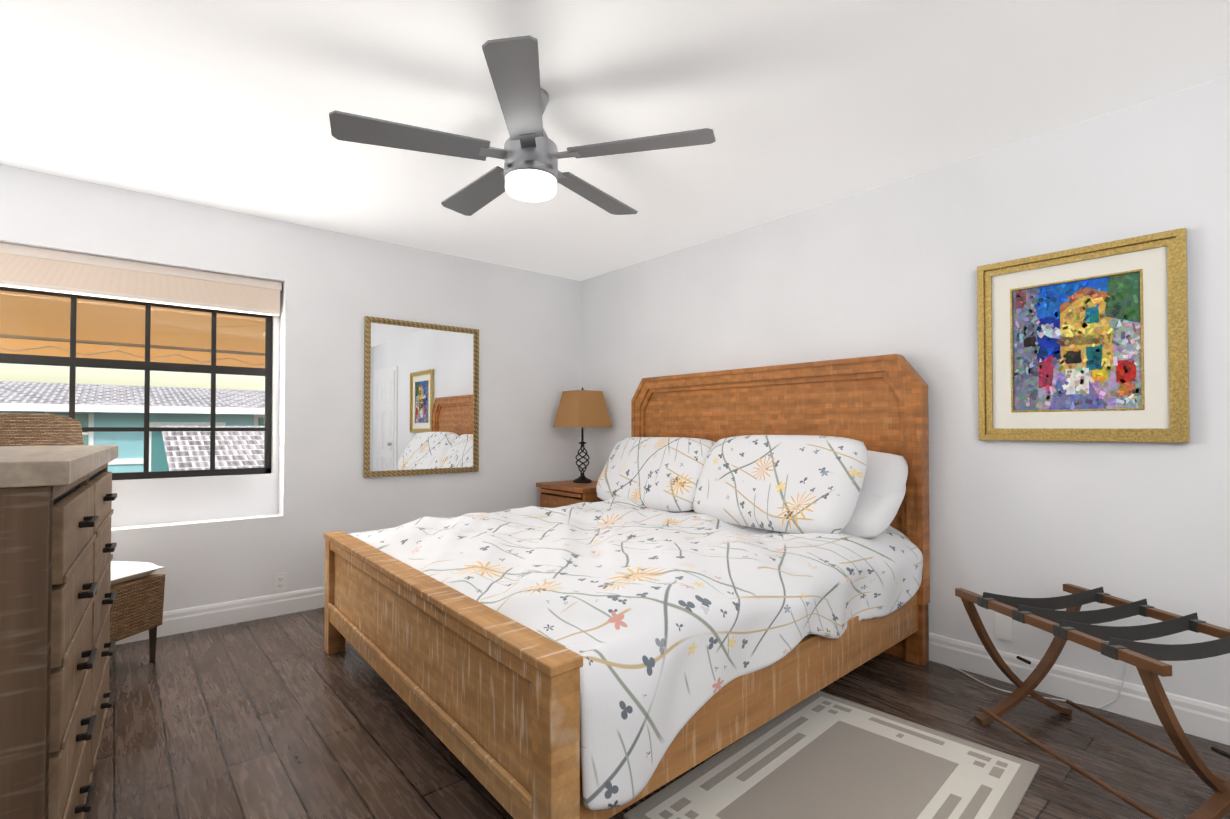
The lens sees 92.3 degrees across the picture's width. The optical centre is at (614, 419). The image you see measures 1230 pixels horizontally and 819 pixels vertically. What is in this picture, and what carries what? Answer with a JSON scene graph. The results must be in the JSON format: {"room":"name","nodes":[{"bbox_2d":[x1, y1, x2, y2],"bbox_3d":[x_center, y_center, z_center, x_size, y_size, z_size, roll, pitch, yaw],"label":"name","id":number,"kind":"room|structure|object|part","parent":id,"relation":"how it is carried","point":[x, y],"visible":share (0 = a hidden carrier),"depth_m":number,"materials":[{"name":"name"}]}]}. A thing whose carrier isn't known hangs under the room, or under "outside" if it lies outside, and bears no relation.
{"room":"bedroom","nodes":[
{"label":"bedroom","id":0,"kind":"room"},
{"bbox_2d":[0,164,580,611],"bbox_3d":[-1.875,-0.010,4.157,3.850,2.500,0.300,1,-1,-40],"label":"wall","id":1,"kind":"structure","parent":0,"point":[204,540],"depth_m":3.88,"materials":[{"name":"paint"}]},
{"bbox_2d":[0,290,265,367],"bbox_3d":[-3.248,-0.798,3.980,3.351,0.790,1.148,1,-1,-40],"label":"awning","id":2,"kind":"object","parent":1,"relation":"attached to","point":[14,305],"depth_m":4.26,"materials":[{"name":"brown"}]},
{"bbox_2d":[0,286,272,479],"bbox_3d":[-2.767,-0.261,3.489,1.300,1.220,0.040,1,-1,-40],"label":"window","id":3,"kind":"structure","parent":1,"relation":"in","point":[73,361],"depth_m":3.50,"materials":[{"name":"black"}]},
{"bbox_2d":[0,243,281,416],"bbox_3d":[-2.684,-0.330,3.385,1.352,1.115,0.072,1,-1,-40],"label":"window blind","id":4,"kind":"object","parent":3,"relation":"attached to","point":[32,268],"visible":1,"depth_m":3.33,"materials":[{"name":"beige fabric"}]},
{"bbox_2d":[115,586,324,644],"bbox_3d":[-1.772,1.171,4.017,3.848,0.135,0.016,1,-1,-40],"label":"baseboard","id":5,"kind":"structure","parent":1,"relation":"attached to","point":[178,621],"depth_m":3.57,"materials":[{"name":"white wood"}]},
{"bbox_2d":[274,572,286,591],"bbox_3d":[-2.114,1.028,3.734,0.070,0.114,0.008,1,-1,-40],"label":"electrical outlet","id":6,"kind":"object","parent":1,"relation":"attached to","point":[280,581],"visible":1,"depth_m":3.73,"materials":[{"name":"white plastic"}]},
{"bbox_2d":[363,316,478,476],"bbox_3d":[-1.397,-0.152,4.346,0.857,1.110,0.030,1,-1,-40],"label":"mirror","id":7,"kind":"object","parent":1,"relation":"attached to","point":[421,398],"visible":1,"depth_m":4.32,"materials":[{"name":"mirror"}]},
{"bbox_2d":[0,0,1229,280],"bbox_3d":[-0.032,-1.344,2.004,4.090,0.100,6.000,1,-1,-40],"label":"ceiling","id":8,"kind":"structure","parent":0,"point":[796,106],"depth_m":2.35,"materials":[{"name":"paint"}]},
{"bbox_2d":[329,35,715,215],"bbox_3d":[-0.362,-1.091,2.386,1.405,0.392,1.344,1,-1,-40],"label":"fan","id":9,"kind":"object","parent":8,"relation":"hanging from","point":[529,154],"visible":1,"depth_m":2.21,"materials":[{"name":"grey metal"}]},
{"bbox_2d":[84,607,1229,818],"bbox_3d":[-0.032,1.256,1.962,4.090,0.100,6.000,1,-1,-40],"label":"floor","id":10,"kind":"structure","parent":0,"point":[285,716],"depth_m":2.23,"materials":[{"name":"brown wood"}]},
{"bbox_2d":[0,445,117,818],"bbox_3d":[-1.747,0.645,1.612,0.546,1.110,1.450,1,-1,-37],"label":"dresser","id":11,"kind":"object","parent":10,"relation":"on","point":[57,597],"visible":1,"depth_m":1.24,"materials":[{"name":"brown wood"}]},
{"bbox_2d":[0,413,164,660],"bbox_3d":[-2.607,0.594,2.837,0.552,1.250,0.480,0,-1,8],"label":"wicker chair","id":12,"kind":"object","parent":10,"relation":"on","point":[138,588],"visible":0.29,"depth_m":2.90,"materials":[{"name":"brown wicker"}]},
{"bbox_2d":[536,480,603,507],"bbox_3d":[-0.265,0.885,4.767,0.506,0.730,0.640,1,-1,-40],"label":"nightstand","id":13,"kind":"object","parent":10,"relation":"on","point":[554,494],"visible":0.08,"depth_m":4.63,"materials":[{"name":"brown wood"}]},
{"bbox_2d":[553,387,611,482],"bbox_3d":[-0.270,0.125,4.906,0.350,0.793,0.350,1,-1,-40],"label":"lamp","id":14,"kind":"object","parent":13,"relation":"on","point":[582,407],"visible":1,"depth_m":4.82,"materials":[{"name":"brown fabric"}]},
{"bbox_2d":[324,354,929,818],"bbox_3d":[0.027,0.443,2.992,2.366,1.558,2.295,1,-1,-40],"label":"bed","id":15,"kind":"object","parent":10,"relation":"on","point":[732,556],"visible":1,"depth_m":2.34,"materials":[{"name":"white fabric"}]},
{"bbox_3d":[-0.813,0.899,2.283,0.177,0.622,2.262,1,-1,-40],"label":"footboard","id":16,"kind":"part","parent":15,"relation":"part of","materials":[{"name":"brown wood"}]},
{"bbox_3d":[0.024,0.752,3.000,2.163,0.260,2.120,1,-1,-40],"label":"mattress","id":17,"kind":"part","parent":15,"relation":"part of","materials":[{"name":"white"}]},
{"bbox_2d":[350,497,922,809],"bbox_3d":[0.033,0.742,2.991,2.189,0.508,2.297,1,-1,-40],"label":"duvet","id":18,"kind":"object","parent":15,"relation":"on","point":[685,622],"depth_m":2.15,"materials":[{"name":"white fabric"}]},
{"bbox_2d":[839,485,905,538],"bbox_3d":[1.067,0.423,3.169,0.392,0.334,0.908,1,-1,-40],"label":"pillow","id":19,"kind":"object","parent":15,"relation":"on","point":[876,506],"depth_m":2.82,"materials":[{"name":"white fabric"}]},
{"bbox_2d":[623,691,1038,818],"bbox_3d":[0.748,1.199,1.917,1.220,0.011,0.820,1,-1,-44],"label":"rug","id":20,"kind":"object","parent":10,"relation":"on","point":[819,755],"visible":1,"depth_m":1.99,"materials":[{"name":"grey fabric"}]},
{"bbox_2d":[955,584,1229,818],"bbox_3d":[1.710,0.932,2.055,0.545,0.546,0.800,0,-1,-8],"label":"luggage rack","id":21,"kind":"object","parent":10,"relation":"on","point":[1072,622],"visible":1,"depth_m":1.99,"materials":[{"name":"brown wood"}]},
{"bbox_2d":[580,76,1229,707],"bbox_3d":[1.482,-0.024,3.267,0.120,2.500,6.000,1,-1,-40],"label":"wall","id":22,"kind":"structure","parent":0,"point":[886,268],"depth_m":2.78,"materials":[{"name":"paint"}]},
{"bbox_2d":[995,613,1012,641],"bbox_3d":[1.815,0.971,2.759,0.007,0.115,0.070,1,-1,-40],"label":"electrical outlet plate","id":23,"kind":"object","parent":22,"relation":"attached to","point":[1003,627],"visible":0.96,"depth_m":2.76,"materials":[{"name":"white plastic"}]},
{"bbox_2d":[929,633,1229,745],"bbox_3d":[1.138,1.163,3.547,0.016,0.135,4.462,1,-1,-40],"label":"baseboard","id":24,"kind":"structure","parent":22,"relation":"attached to","point":[1204,719],"depth_m":2.50,"materials":[{"name":"white wood"}]},
{"bbox_2d":[977,228,1189,442],"bbox_3d":[1.980,-0.320,2.559,0.040,0.830,0.722,1,-1,-40],"label":"picture frame","id":25,"kind":"object","parent":22,"relation":"attached to","point":[1089,343],"visible":0.96,"depth_m":2.52,"materials":[{"name":"gold metal"}]},
{"bbox_3d":[2.109,0.913,2.413,0.009,0.114,0.070,1,-1,-40],"label":"electrical outlet","id":26,"kind":"object","parent":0,"visible":0},
{"bbox_2d":[945,664,1128,708],"bbox_3d":[1.828,1.072,2.633,0.131,0.283,0.708,1,-1,-40],"label":"cord","id":27,"kind":"object","parent":26,"relation":"attached to","point":[1055,698],"visible":0.81,"depth_m":2.52,"materials":[{"name":"white plastic"}]},
{"label":"outside","id":28,"kind":"structure","parent":0,"visible":0},
{"bbox_2d":[0,381,264,472],"bbox_3d":[-14.218,1.716,13.672,30.000,5.750,9.620,1,-1,-40],"label":"house","id":29,"kind":"structure","parent":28,"point":[18,406],"depth_m":15.43,"materials":[{"name":"teal paint"}]}
]}

